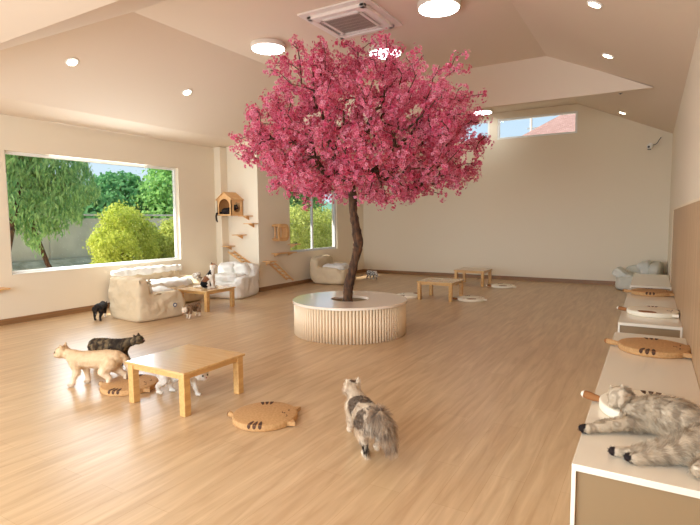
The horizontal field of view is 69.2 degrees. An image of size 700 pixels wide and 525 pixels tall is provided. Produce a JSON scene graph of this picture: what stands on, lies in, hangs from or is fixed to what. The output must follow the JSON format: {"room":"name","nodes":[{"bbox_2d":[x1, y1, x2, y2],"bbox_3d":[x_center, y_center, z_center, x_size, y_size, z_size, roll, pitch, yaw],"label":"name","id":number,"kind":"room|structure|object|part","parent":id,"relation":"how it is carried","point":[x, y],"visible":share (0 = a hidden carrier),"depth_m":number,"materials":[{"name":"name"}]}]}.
{"room":"cat cafe","nodes":[
{"label":"cat cafe","id":0,"kind":"room"},
{"bbox_2d":[0,114,216,319],"bbox_3d":[-5.455,-0.614,6.870,0.160,3.160,10.300,2,6,31],"label":"wall","id":1,"kind":"structure","parent":0,"point":[40,292],"depth_m":8.59,"materials":[{"name":"beige paint"}]},
{"bbox_2d":[0,303,109,325],"bbox_3d":[-5.444,0.930,6.825,0.016,0.090,10.000,2,6,31],"label":"baseboard","id":2,"kind":"structure","parent":1,"relation":"attached to","point":[20,319],"depth_m":7.95,"materials":[{"name":"brown wood"}]},
{"bbox_2d":[4,151,181,274],"bbox_3d":[-4.259,-0.848,8.826,0.150,1.823,3.154,2,6,31],"label":"window","id":3,"kind":"structure","parent":1,"relation":"in","point":[173,170],"depth_m":8.83,"materials":[{"name":"white metal"}]},
{"bbox_3d":[-4.230,0.055,8.889,0.100,0.012,3.144,2,6,31],"label":"reveal sill","id":4,"kind":"part","parent":3,"relation":"part of","materials":[{"name":"white paint"}]},
{"bbox_2d":[225,139,252,262],"bbox_3d":[-2.396,-1.103,10.993,0.870,3.400,0.160,2,6,31],"label":"wall","id":5,"kind":"structure","parent":0,"point":[239,181],"depth_m":10.85,"materials":[{"name":"beige paint"}]},
{"bbox_2d":[214,147,228,272],"bbox_3d":[-2.783,-0.937,11.029,0.180,3.070,0.200,2,6,31],"label":"column","id":6,"kind":"structure","parent":5,"relation":"attached to","point":[220,160],"depth_m":10.94,"materials":[{"name":"beige paint"}]},
{"bbox_2d":[215,192,243,215],"bbox_3d":[-2.547,-1.240,10.757,0.460,0.496,0.380,2,6,31],"label":"house","id":7,"kind":"object","parent":5,"relation":"attached to","point":[225,199],"visible":1,"depth_m":10.70,"materials":[{"name":"brown wood"}]},
{"bbox_2d":[215,204,237,221],"bbox_3d":[-2.600,-1.046,10.754,0.461,0.386,0.217,0,5,5],"label":"cat","id":8,"kind":"object","parent":7,"relation":"in","point":[224,210],"visible":0.7,"depth_m":10.70},
{"bbox_3d":[-2.450,-1.396,10.685,0.230,0.176,0.380,2,6,31],"label":"roof panel","id":9,"kind":"part","parent":7,"relation":"part of","materials":[{"name":"brown wood"}]},
{"bbox_2d":[228,251,250,262],"bbox_3d":[-2.338,-0.087,10.839,0.554,0.309,0.198,2,6,31],"label":"ladder","id":10,"kind":"object","parent":5,"relation":"attached to","point":[234,252],"visible":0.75,"depth_m":10.84,"materials":[{"name":"brown wood"}]},
{"bbox_3d":[-2.383,-0.080,10.763,0.554,0.309,0.022,2,6,31],"label":"rail","id":11,"kind":"part","parent":10,"relation":"part of","materials":[{"name":"brown wood"}]},
{"bbox_2d":[232,234,246,238],"bbox_3d":[-2.359,-0.548,10.810,0.240,0.094,0.200,2,6,31],"label":"step","id":12,"kind":"structure","parent":5,"relation":"attached to","point":[238,235],"depth_m":10.83,"materials":[{"name":"brown wood"}]},
{"bbox_2d":[251,136,363,286],"bbox_3d":[-0.841,-1.274,12.597,0.160,3.450,4.520,2,6,31],"label":"wall","id":13,"kind":"structure","parent":0,"point":[268,209],"depth_m":11.27,"materials":[{"name":"beige paint"}]},
{"bbox_2d":[272,224,288,240],"bbox_3d":[-1.531,-0.659,11.125,0.196,0.380,0.380,2,6,31],"label":"house","id":14,"kind":"object","parent":13,"relation":"attached to","point":[284,227],"visible":1,"depth_m":11.07,"materials":[{"name":"brown wood"}]},
{"bbox_2d":[269,262,293,280],"bbox_3d":[-1.522,0.198,11.195,0.198,0.466,0.657,2,6,31],"label":"ladder","id":15,"kind":"object","parent":13,"relation":"attached to","point":[275,263],"visible":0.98,"depth_m":11.18,"materials":[{"name":"brown wood"}]},
{"bbox_3d":[-1.598,0.195,11.240,0.022,0.466,0.657,2,6,31],"label":"rail","id":16,"kind":"part","parent":15,"relation":"part of","materials":[{"name":"brown wood"}]},
{"bbox_2d":[271,252,296,256],"bbox_3d":[-1.457,-0.182,11.298,0.180,0.080,0.700,2,6,31],"label":"shelf","id":17,"kind":"object","parent":13,"relation":"attached to","point":[288,253],"visible":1,"depth_m":11.20,"materials":[{"name":"brown wood"}]},
{"bbox_2d":[260,269,363,291],"bbox_3d":[-0.757,0.404,12.684,0.016,0.090,4.520,2,6,31],"label":"baseboard","id":18,"kind":"structure","parent":13,"relation":"attached to","point":[282,285],"depth_m":11.58,"materials":[{"name":"brown wood"}]},
{"bbox_2d":[290,189,335,251],"bbox_3d":[-0.917,-1.040,12.465,0.060,1.493,2.020,2,6,31],"label":"window","id":19,"kind":"structure","parent":13,"relation":"in","point":[311,199],"depth_m":12.49,"materials":[{"name":"grey metal"}]},
{"bbox_2d":[0,272,627,524],"bbox_3d":[-0.617,0.998,6.711,9.040,0.100,15.320,2,6,31],"label":"floor","id":20,"kind":"structure","parent":0,"point":[487,402],"depth_m":3.82,"materials":[{"name":"brown wood"}]},
{"bbox_2d":[53,342,128,387],"bbox_3d":[-2.366,0.938,4.647,0.733,0.394,0.239,-1,5,-1],"label":"cat","id":21,"kind":"object","parent":20,"relation":"on","point":[105,361],"visible":0.94,"depth_m":4.60},
{"bbox_2d":[92,301,107,320],"bbox_3d":[-3.873,0.744,7.904,0.164,0.258,0.519,-1,5,-8],"label":"cat","id":22,"kind":"object","parent":20,"relation":"on","point":[101,308],"visible":1,"depth_m":7.74},
{"bbox_2d":[87,333,144,365],"bbox_3d":[-2.467,0.909,5.338,0.653,0.337,0.208,-1,5,-1],"label":"cat","id":23,"kind":"object","parent":20,"relation":"on","point":[124,344],"visible":0.58,"depth_m":5.27},
{"bbox_2d":[98,374,158,396],"bbox_3d":[-2.020,1.107,4.603,0.548,0.056,0.497,0,5,2],"label":"pad","id":24,"kind":"object","parent":20,"relation":"on","point":[118,387],"visible":0.8,"depth_m":4.51,"materials":[{"name":"brown fabric"}]},
{"bbox_2d":[108,276,185,321],"bbox_3d":[-3.207,0.522,8.049,0.940,0.665,0.901,3,6,36],"label":"sofa","id":25,"kind":"object","parent":20,"relation":"on","point":[134,299],"visible":1,"depth_m":7.71,"materials":[{"name":"beige fabric"}]},
{"bbox_2d":[152,286,173,292],"bbox_3d":[-3.151,0.475,8.129,0.535,0.166,0.534,3,6,36],"label":"seat cushion","id":26,"kind":"object","parent":25,"relation":"on","point":[159,288],"depth_m":8.07,"materials":[{"name":"white fabric"}]},
{"bbox_2d":[108,264,203,302],"bbox_3d":[-3.462,0.412,9.233,0.904,0.691,1.628,2,6,31],"label":"sofa","id":27,"kind":"object","parent":20,"relation":"on","point":[169,276],"visible":0.45,"depth_m":9.30,"materials":[{"name":"beige fabric"}]},
{"bbox_2d":[146,277,192,286],"bbox_3d":[-3.401,0.386,9.209,0.619,0.194,1.112,2,6,31],"label":"seat cushion","id":28,"kind":"object","parent":27,"relation":"on","point":[155,281],"depth_m":9.20,"materials":[{"name":"white fabric"}]},
{"bbox_2d":[192,272,202,279],"bbox_3d":[-2.773,0.234,9.253,0.173,0.148,0.362,-3,6,-31],"label":"cat","id":29,"kind":"object","parent":27,"relation":"on","point":[196,275],"visible":1,"depth_m":9.14},
{"bbox_2d":[155,372,208,395],"bbox_3d":[-1.459,1.002,4.369,0.626,0.297,0.195,2,5,27],"label":"cat","id":30,"kind":"object","parent":20,"relation":"on","point":[163,380],"visible":0.38,"depth_m":4.36},
{"bbox_2d":[125,344,244,416],"bbox_3d":[-1.387,0.978,4.327,0.700,0.350,0.680,2,6,31],"label":"table","id":31,"kind":"object","parent":20,"relation":"on","point":[185,362],"visible":0.98,"depth_m":4.20,"materials":[{"name":"brown wood"}]},
{"bbox_3d":[-1.800,1.001,4.230,0.062,0.327,0.062,2,6,31],"label":"leg","id":32,"kind":"part","parent":31,"relation":"part of","materials":[{"name":"brown wood"}]},
{"bbox_3d":[-1.276,1.023,3.920,0.062,0.327,0.062,2,6,31],"label":"leg","id":33,"kind":"part","parent":31,"relation":"part of","materials":[{"name":"brown wood"}]},
{"bbox_3d":[-0.975,0.978,4.425,0.062,0.327,0.062,2,6,31],"label":"leg","id":34,"kind":"part","parent":31,"relation":"part of","materials":[{"name":"brown wood"}]},
{"bbox_2d":[182,302,201,318],"bbox_3d":[-2.464,0.749,7.905,0.144,0.226,0.469,1,5,18],"label":"cat","id":35,"kind":"object","parent":20,"relation":"on","point":[196,307],"visible":1,"depth_m":7.86},
{"bbox_2d":[177,285,234,311],"bbox_3d":[-2.483,0.611,8.816,0.700,0.350,0.680,2,6,31],"label":"table","id":36,"kind":"object","parent":20,"relation":"on","point":[206,292],"visible":0.79,"depth_m":8.60,"materials":[{"name":"brown wood"}]},
{"bbox_2d":[193,262,216,288],"bbox_3d":[-2.488,0.222,8.747,0.406,0.456,0.274,4,6,40],"label":"cat","id":37,"kind":"object","parent":36,"relation":"on","point":[208,281],"visible":1,"depth_m":8.66},
{"bbox_3d":[-2.371,0.655,8.409,0.062,0.327,0.062,2,6,31],"label":"leg","id":38,"kind":"part","parent":36,"relation":"part of","materials":[{"name":"brown wood"}]},
{"bbox_3d":[-2.070,0.611,8.914,0.062,0.327,0.062,2,6,31],"label":"leg","id":39,"kind":"part","parent":36,"relation":"part of","materials":[{"name":"brown wood"}]},
{"bbox_2d":[210,261,259,298],"bbox_3d":[-2.381,0.332,10.179,0.915,0.676,0.885,1,5,15],"label":"sofa","id":40,"kind":"object","parent":20,"relation":"on","point":[244,277],"visible":0.86,"depth_m":10.00,"materials":[{"name":"white fabric"}]},
{"bbox_2d":[219,262,233,272],"bbox_3d":[-2.503,0.161,10.362,0.355,0.321,0.219,1,5,15],"label":"cushion","id":41,"kind":"object","parent":40,"relation":"on","point":[228,267],"depth_m":10.28,"materials":[{"name":"white fabric"}]},
{"bbox_2d":[215,272,245,281],"bbox_3d":[-2.401,0.298,10.100,0.612,0.204,0.577,1,5,15],"label":"seat cushion","id":42,"kind":"object","parent":40,"relation":"on","point":[221,276],"depth_m":9.85,"materials":[{"name":"white fabric"}]},
{"bbox_2d":[233,263,250,275],"bbox_3d":[-2.184,0.164,10.271,0.364,0.313,0.228,1,5,15],"label":"cushion","id":43,"kind":"object","parent":40,"relation":"on","point":[240,268],"depth_m":10.20,"materials":[{"name":"white fabric"}]},
{"bbox_2d":[227,402,300,431],"bbox_3d":[-0.667,1.160,3.848,0.548,0.056,0.497,0,5,2],"label":"pad","id":44,"kind":"object","parent":20,"relation":"on","point":[261,416],"visible":1,"depth_m":3.77,"materials":[{"name":"brown fabric"}]},
{"bbox_2d":[310,255,355,284],"bbox_3d":[-0.393,0.154,12.248,0.921,0.656,1.030,2,5,22],"label":"sofa","id":45,"kind":"object","parent":20,"relation":"on","point":[323,270],"visible":0.88,"depth_m":11.87,"materials":[{"name":"beige fabric"}]},
{"bbox_2d":[323,263,348,269],"bbox_3d":[-0.338,0.113,12.116,0.576,0.190,0.616,2,5,22],"label":"seat cushion","id":46,"kind":"object","parent":45,"relation":"on","point":[338,266],"depth_m":11.88,"materials":[{"name":"white fabric"}]},
{"bbox_2d":[293,291,406,344],"bbox_3d":[0.001,0.708,6.844,1.534,0.448,1.534,2,6,31],"label":"bench","id":47,"kind":"object","parent":20,"relation":"on","point":[372,316],"visible":0.98,"depth_m":6.25,"materials":[{"name":"beige wood"}]},
{"bbox_3d":[-0.001,0.499,6.827,1.534,0.030,1.534,2,6,31],"label":"seat","id":48,"kind":"part","parent":47,"relation":"part of","materials":[{"name":"beige wood"}]},
{"bbox_2d":[228,28,494,301],"bbox_3d":[0.137,-1.121,6.729,3.260,3.523,3.006,3,6,36],"label":"blossom tree","id":49,"kind":"object","parent":47,"relation":"in","point":[347,174],"visible":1,"depth_m":5.97,"materials":[{"name":"pink plant"}]},
{"bbox_2d":[341,376,400,460],"bbox_3d":[0.106,1.032,3.351,0.257,0.384,0.813,-2,5,-15],"label":"cat","id":50,"kind":"object","parent":20,"relation":"on","point":[368,419],"visible":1,"depth_m":3.19},
{"bbox_2d":[366,270,377,279],"bbox_3d":[0.564,0.314,12.810,0.159,0.227,0.418,-4,6,-35],"label":"cat","id":51,"kind":"object","parent":20,"relation":"on","point":[369,273],"visible":1,"depth_m":12.76},
{"bbox_2d":[398,292,416,298],"bbox_3d":[1.186,0.642,9.857,0.503,0.057,0.611,-4,6,-40],"label":"pad","id":52,"kind":"object","parent":20,"relation":"on","point":[408,295],"visible":0.5,"depth_m":9.73,"materials":[{"name":"beige fabric"}]},
{"bbox_2d":[416,277,463,301],"bbox_3d":[1.720,0.509,9.643,0.700,0.350,0.680,2,6,31],"label":"table","id":53,"kind":"object","parent":20,"relation":"on","point":[430,281],"visible":0.9,"depth_m":9.52,"materials":[{"name":"brown wood"}]},
{"bbox_3d":[1.307,0.532,9.546,0.062,0.327,0.062,2,6,31],"label":"leg","id":54,"kind":"part","parent":53,"relation":"part of","materials":[{"name":"brown wood"}]},
{"bbox_3d":[1.608,0.488,10.051,0.062,0.327,0.062,2,6,31],"label":"leg","id":55,"kind":"part","parent":53,"relation":"part of","materials":[{"name":"brown wood"}]},
{"bbox_3d":[1.832,0.554,9.235,0.062,0.327,0.062,2,6,31],"label":"leg","id":56,"kind":"part","parent":53,"relation":"part of","materials":[{"name":"brown wood"}]},
{"bbox_3d":[2.133,0.510,9.741,0.062,0.327,0.062,2,6,31],"label":"leg","id":57,"kind":"part","parent":53,"relation":"part of","materials":[{"name":"brown wood"}]},
{"bbox_2d":[453,295,486,301],"bbox_3d":[2.197,0.671,9.428,0.611,0.057,0.503,0,5,2],"label":"pad","id":58,"kind":"object","parent":20,"relation":"on","point":[467,298],"visible":0.94,"depth_m":9.30,"materials":[{"name":"beige fabric"}]},
{"bbox_2d":[454,267,491,286],"bbox_3d":[2.836,0.329,11.693,0.700,0.350,0.680,2,6,31],"label":"table","id":59,"kind":"object","parent":20,"relation":"on","point":[464,270],"visible":0.98,"depth_m":11.57,"materials":[{"name":"brown wood"}]},
{"bbox_3d":[2.423,0.352,11.597,0.062,0.327,0.062,2,6,31],"label":"leg","id":60,"kind":"part","parent":59,"relation":"part of","materials":[{"name":"brown wood"}]},
{"bbox_3d":[2.948,0.374,11.286,0.062,0.327,0.062,2,6,31],"label":"leg","id":61,"kind":"part","parent":59,"relation":"part of","materials":[{"name":"brown wood"}]},
{"bbox_3d":[3.249,0.329,11.791,0.062,0.327,0.062,2,6,31],"label":"leg","id":62,"kind":"part","parent":59,"relation":"part of","materials":[{"name":"brown wood"}]},
{"bbox_2d":[486,283,515,287],"bbox_3d":[3.325,0.513,11.210,0.611,0.057,0.503,0,5,8],"label":"pad","id":63,"kind":"object","parent":20,"relation":"on","point":[499,285],"visible":1,"depth_m":11.07,"materials":[{"name":"beige fabric"}]},
{"bbox_2d":[570,332,699,524],"bbox_3d":[1.940,0.987,3.320,0.549,0.450,2.940,2,6,31],"label":"base cabinet","id":64,"kind":"object","parent":20,"relation":"on","point":[607,489],"visible":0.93,"depth_m":2.18,"materials":[{"name":"beige laminate"}]},
{"bbox_3d":[1.712,0.992,3.457,0.018,0.420,2.936,2,6,31],"label":"panel","id":65,"kind":"part","parent":64,"relation":"part of","materials":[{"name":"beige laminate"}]},
{"bbox_3d":[1.206,1.111,2.088,0.512,0.418,0.020,2,6,31],"label":"panel","id":66,"kind":"part","parent":64,"relation":"part of","materials":[{"name":"brown wood"}]},
{"bbox_2d":[578,384,699,480],"bbox_3d":[1.374,0.745,2.349,0.542,0.247,0.733,-3,5,-23],"label":"cat","id":67,"kind":"object","parent":64,"relation":"on","point":[676,421],"visible":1,"depth_m":2.31},
{"bbox_2d":[581,390,696,417],"bbox_3d":[1.576,0.782,2.757,0.611,0.057,0.503,3,6,37],"label":"pad","id":68,"kind":"object","parent":64,"relation":"on","point":[611,412],"visible":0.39,"depth_m":2.86,"materials":[{"name":"beige fabric"}]},
{"bbox_2d":[604,337,691,358],"bbox_3d":[2.362,0.668,4.048,0.611,0.057,0.507,3,6,33],"label":"pad","id":69,"kind":"object","parent":64,"relation":"on","point":[646,347],"visible":1,"depth_m":3.93,"materials":[{"name":"brown fabric"}]},
{"bbox_2d":[612,260,663,289],"bbox_3d":[6.051,0.255,10.666,0.904,0.620,0.902,3,6,36],"label":"sofa","id":70,"kind":"object","parent":20,"relation":"on","point":[624,277],"visible":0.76,"depth_m":10.46,"materials":[{"name":"beige fabric"}]},
{"bbox_2d":[612,267,633,277],"bbox_3d":[5.796,0.261,10.732,0.414,0.321,0.510,3,6,36],"label":"throw cushion","id":71,"kind":"object","parent":70,"relation":"on","point":[619,272],"depth_m":10.58,"materials":[{"name":"white fabric"}]},
{"bbox_2d":[637,260,651,273],"bbox_3d":[6.156,0.107,10.568,0.297,0.311,0.730,3,6,36],"label":"cushion","id":72,"kind":"object","parent":70,"relation":"on","point":[644,267],"depth_m":10.30,"materials":[{"name":"white fabric"}]},
{"bbox_2d":[618,288,682,337],"bbox_3d":[3.693,0.727,6.263,0.549,0.450,2.910,2,6,31],"label":"base cabinet","id":73,"kind":"object","parent":20,"relation":"on","point":[627,323],"visible":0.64,"depth_m":5.16,"materials":[{"name":"beige laminate"}]},
{"bbox_2d":[622,288,673,296],"bbox_3d":[4.106,0.407,7.007,0.611,0.057,0.507,2,5,28],"label":"pad","id":74,"kind":"object","parent":73,"relation":"on","point":[651,292],"visible":1,"depth_m":6.89,"materials":[{"name":"brown fabric"}]},
{"bbox_2d":[617,306,679,317],"bbox_3d":[3.268,0.533,5.580,0.611,0.057,0.503,3,6,37],"label":"pad","id":75,"kind":"object","parent":73,"relation":"on","point":[643,311],"visible":1,"depth_m":5.45,"materials":[{"name":"beige fabric"}]},
{"bbox_3d":[2.966,0.850,5.044,0.512,0.418,0.020,2,6,31],"label":"panel","id":76,"kind":"part","parent":73,"relation":"part of","materials":[{"name":"brown wood"}]},
{"bbox_2d":[630,273,671,289],"bbox_3d":[5.116,0.516,8.654,0.549,0.450,1.970,2,6,31],"label":"base cabinet","id":77,"kind":"object","parent":20,"relation":"on","point":[655,281],"visible":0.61,"depth_m":8.37,"materials":[{"name":"beige laminate"}]},
{"bbox_2d":[0,0,699,152],"bbox_3d":[-0.644,-2.668,6.405,8.440,1.138,14.720,2,6,31],"label":"ceiling","id":78,"kind":"structure","parent":0,"point":[137,59],"depth_m":6.91,"materials":[{"name":"beige paint"}]},
{"bbox_2d":[65,57,78,65],"bbox_3d":[-3.623,-2.616,6.619,0.146,0.080,0.162,3,6,35],"label":"recessed light","id":79,"kind":"object","parent":78,"relation":"in","point":[72,61],"visible":1,"depth_m":6.60,"materials":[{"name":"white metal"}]},
{"bbox_2d":[182,89,191,94],"bbox_3d":[-2.645,-2.764,8.241,0.146,0.080,0.162,3,6,35],"label":"recessed light","id":80,"kind":"object","parent":78,"relation":"in","point":[187,91],"visible":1,"depth_m":8.22,"materials":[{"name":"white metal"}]},
{"bbox_2d":[250,38,285,54],"bbox_3d":[-1.198,-3.161,7.438,0.510,0.079,0.510,2,6,31],"label":"ceiling light","id":81,"kind":"object","parent":78,"relation":"attached to","point":[267,46],"visible":0.96,"depth_m":7.31,"materials":[{"name":"beige plastic"}]},
{"bbox_2d":[252,44,283,54],"bbox_3d":[-1.198,-3.127,7.441,0.470,0.010,0.470,2,6,31],"label":"diffuser","id":82,"kind":"object","parent":81,"relation":"attached to","point":[267,49],"depth_m":7.40,"materials":[{"name":"white plastic"}]},
{"bbox_2d":[297,0,402,39],"bbox_3d":[0.019,-3.100,6.532,0.998,0.068,0.998,2,6,31],"label":"air conditioner","id":83,"kind":"object","parent":78,"relation":"attached to","point":[350,18],"visible":1,"depth_m":6.38,"materials":[{"name":"beige plastic"}]},
{"bbox_2d":[325,13,375,32],"bbox_3d":[0.019,-3.085,6.533,0.516,0.026,0.516,2,6,31],"label":"grille","id":84,"kind":"object","parent":83,"relation":"attached to","point":[350,22],"depth_m":6.52,"materials":[{"name":"beige plastic"}]},
{"bbox_2d":[368,44,401,58],"bbox_3d":[0.532,-3.195,7.688,0.510,0.079,0.510,2,6,31],"label":"ceiling light","id":85,"kind":"object","parent":78,"relation":"attached to","point":[396,45],"visible":0.32,"depth_m":7.55,"materials":[{"name":"beige plastic"}]},
{"bbox_2d":[370,49,395,58],"bbox_3d":[0.533,-3.161,7.691,0.470,0.010,0.470,2,6,31],"label":"diffuser","id":86,"kind":"object","parent":85,"relation":"attached to","point":[380,50],"depth_m":7.60,"materials":[{"name":"white plastic"}]},
{"bbox_2d":[417,0,460,16],"bbox_3d":[1.060,-3.062,6.055,0.510,0.079,0.510,2,6,31],"label":"ceiling light","id":87,"kind":"object","parent":78,"relation":"attached to","point":[430,8],"visible":1,"depth_m":6.01,"materials":[{"name":"beige plastic"}]},
{"bbox_2d":[471,108,492,114],"bbox_3d":[3.109,-3.577,12.015,0.510,0.079,0.510,2,6,31],"label":"ceiling light","id":88,"kind":"object","parent":78,"relation":"attached to","point":[486,111],"visible":0.36,"depth_m":11.89,"materials":[{"name":"beige plastic"}]},
{"bbox_2d":[476,111,491,114],"bbox_3d":[3.109,-3.542,12.018,0.470,0.010,0.470,2,6,31],"label":"diffuser","id":89,"kind":"object","parent":88,"relation":"attached to","point":[486,112],"depth_m":11.96,"materials":[{"name":"white plastic"}]},
{"bbox_2d":[587,0,602,7],"bbox_3d":[2.457,-2.589,5.090,0.149,0.075,0.162,2,5,27],"label":"recessed light","id":90,"kind":"object","parent":78,"relation":"in","point":[591,3],"visible":1,"depth_m":5.06,"materials":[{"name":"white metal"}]},
{"bbox_2d":[602,53,613,57],"bbox_3d":[3.417,-2.738,6.723,0.149,0.075,0.162,2,5,27],"label":"recessed light","id":91,"kind":"object","parent":78,"relation":"in","point":[603,54],"visible":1,"depth_m":6.69,"materials":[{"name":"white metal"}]},
{"bbox_2d":[302,56,653,128],"bbox_3d":[1.456,-3.031,9.172,6.950,0.708,0.120,2,6,31],"label":"ceiling","id":92,"kind":"structure","parent":0,"point":[540,79],"depth_m":8.23,"materials":[{"name":"beige paint"}]},
{"bbox_2d":[363,104,672,280],"bbox_3d":[3.606,-1.657,12.647,7.730,4.138,0.160,2,6,31],"label":"wall","id":93,"kind":"structure","parent":0,"point":[593,201],"depth_m":11.96,"materials":[{"name":"beige paint"}]},
{"bbox_2d":[454,120,489,143],"bbox_3d":[2.692,-3.295,13.011,1.790,0.495,0.080,2,6,31],"label":"window","id":94,"kind":"structure","parent":93,"relation":"in","point":[487,121],"depth_m":12.54,"materials":[{"name":"white metal"}]},
{"bbox_2d":[364,269,615,284],"bbox_3d":[3.576,0.366,12.740,7.380,0.090,0.016,2,6,31],"label":"baseboard","id":95,"kind":"structure","parent":93,"relation":"attached to","point":[365,270],"depth_m":12.55,"materials":[{"name":"brown wood"}]},
{"bbox_2d":[497,111,577,139],"bbox_3d":[4.404,-3.223,11.998,1.800,0.495,0.080,2,6,31],"label":"window","id":96,"kind":"structure","parent":93,"relation":"in","point":[571,112],"depth_m":11.94,"materials":[{"name":"white metal"}]},
{"bbox_2d":[647,138,660,149],"bbox_3d":[6.411,-2.514,10.708,0.263,0.259,0.170,2,6,31],"label":"security camera","id":97,"kind":"object","parent":93,"relation":"attached to","point":[650,145],"visible":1,"depth_m":10.71,"materials":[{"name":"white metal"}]},
{"bbox_2d":[667,27,699,279],"bbox_3d":[3.109,-0.646,4.441,0.160,3.500,14.880,2,6,31],"label":"wall","id":98,"kind":"structure","parent":0,"point":[685,170],"depth_m":5.73,"materials":[{"name":"beige paint"}]},
{"bbox_2d":[670,201,699,388],"bbox_3d":[2.202,0.411,3.160,0.020,1.620,11.560,2,6,31],"label":"wall panel","id":99,"kind":"object","parent":98,"relation":"attached to","point":[685,263],"depth_m":4.41,"materials":[{"name":"brown wood"}]},
{"bbox_2d":[670,197,699,282],"bbox_3d":[2.204,0.398,3.168,0.025,1.644,11.618,2,6,31],"label":"trim","id":100,"kind":"structure","parent":98,"relation":"attached to","point":[697,199],"depth_m":5.84,"materials":[{"name":"beige wood"}]},
{"label":"outside","id":101,"kind":"structure","parent":0,"visible":0},
{"bbox_2d":[170,194,331,215],"bbox_3d":[-30.917,-6.443,61.261,24.000,6.900,94.400,2,6,31],"label":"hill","id":102,"kind":"structure","parent":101,"point":[329,205],"depth_m":96.70,"materials":[{"name":"green plant"}]},
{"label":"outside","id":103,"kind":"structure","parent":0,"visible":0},
{"bbox_3d":[-4.186,0.334,16.528,60.000,0.100,60.000,2,6,31],"label":"ground","id":104,"kind":"structure","parent":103,"visible":0},
{"bbox_2d":[52,168,168,217],"bbox_3d":[-9.666,-1.976,20.972,4.093,3.746,5.199,4,6,42],"label":"tree","id":105,"kind":"object","parent":104,"relation":"on","point":[115,187],"visible":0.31,"depth_m":19.93,"materials":[{"name":"green plant"}]},
{"bbox_2d":[131,168,173,217],"bbox_3d":[-6.967,-2.710,21.617,4.183,5.061,5.263,3,6,34],"label":"tree","id":106,"kind":"object","parent":104,"relation":"on","point":[160,189],"visible":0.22,"depth_m":19.69,"materials":[{"name":"green plant"}]},
{"bbox_2d":[289,190,324,215],"bbox_3d":[-3.586,-2.844,24.213,4.028,4.843,5.313,2,5,26],"label":"tree","id":107,"kind":"object","parent":104,"relation":"on","point":[299,201],"visible":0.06,"depth_m":23.78,"materials":[{"name":"green plant"}]},
{"bbox_2d":[527,118,536,130],"bbox_3d":[7.850,-3.695,21.845,0.500,6.600,0.120,2,6,31],"label":"utility pole","id":108,"kind":"object","parent":104,"relation":"on","point":[531,127],"visible":0.16,"depth_m":21.67,"materials":[{"name":"concrete"}]},
{"bbox_2d":[522,114,575,135],"bbox_3d":[13.110,-3.721,19.878,10.950,7.100,8.000,2,6,31],"label":"house","id":109,"kind":"structure","parent":104,"relation":"on","point":[562,123],"depth_m":19.11,"materials":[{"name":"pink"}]},
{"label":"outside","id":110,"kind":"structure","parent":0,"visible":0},
{"bbox_3d":[-5.159,0.415,13.613,6.000,0.260,26.000,2,6,31],"label":"bank","id":111,"kind":"object","parent":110,"visible":0},
{"bbox_2d":[5,154,101,267],"bbox_3d":[-6.856,-1.619,10.617,3.008,4.478,2.966,-2,5,-14],"label":"weeping tree","id":112,"kind":"object","parent":111,"relation":"on","point":[63,188],"visible":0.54,"depth_m":10.44,"materials":[{"name":"green plant"}]},
{"bbox_2d":[82,200,162,264],"bbox_3d":[-5.768,-0.608,12.923,1.869,2.003,1.898,-3,5,-29],"label":"shrub","id":113,"kind":"object","parent":111,"relation":"on","point":[132,238],"visible":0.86,"depth_m":12.53,"materials":[{"name":"green plant"}]},
{"bbox_2d":[153,217,174,258],"bbox_3d":[-4.918,-0.511,14.280,1.687,1.571,1.692,-2,5,-17],"label":"shrub","id":114,"kind":"object","parent":111,"relation":"on","point":[166,236],"visible":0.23,"depth_m":13.75,"materials":[{"name":"green plant"}]},
{"bbox_2d":[11,214,326,261],"bbox_3d":[-4.921,-0.941,18.733,0.200,1.625,27.420,2,6,31],"label":"fence","id":115,"kind":"object","parent":111,"relation":"on","point":[70,245],"visible":0.02,"depth_m":13.90,"materials":[{"name":"grey concrete"}]},
{"bbox_3d":[-8.548,-0.341,12.646,0.070,1.500,2.040,2,6,31],"label":"fence panel","id":116,"kind":"part","parent":115,"relation":"part of","materials":[{"name":"concrete"}]},
{"bbox_3d":[-7.987,-0.464,13.585,0.160,1.580,0.160,2,6,31],"label":"post","id":117,"kind":"part","parent":115,"relation":"part of","materials":[{"name":"concrete"}]},
{"bbox_3d":[-7.425,-0.507,14.531,0.070,1.500,2.040,2,6,31],"label":"fence panel","id":118,"kind":"part","parent":115,"relation":"part of","materials":[{"name":"concrete"}]},
{"bbox_3d":[-6.303,-0.674,16.416,0.070,1.500,2.040,2,6,31],"label":"fence panel","id":119,"kind":"part","parent":115,"relation":"part of","materials":[{"name":"concrete"}]},
{"bbox_2d":[289,199,331,249],"bbox_3d":[-1.621,-1.083,17.869,2.073,2.062,5.838,2,6,31],"label":"shrub","id":120,"kind":"object","parent":111,"relation":"on","point":[325,220],"visible":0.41,"depth_m":17.46,"materials":[{"name":"green plant"}]},
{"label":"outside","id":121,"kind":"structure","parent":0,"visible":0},
{"bbox_2d":[12,240,326,270],"bbox_3d":[-6.589,0.026,14.431,1.420,0.400,26.000,2,6,31],"label":"slope","id":122,"kind":"structure","parent":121,"point":[35,264],"depth_m":13.09,"materials":[{"name":"green plant"}]}
]}

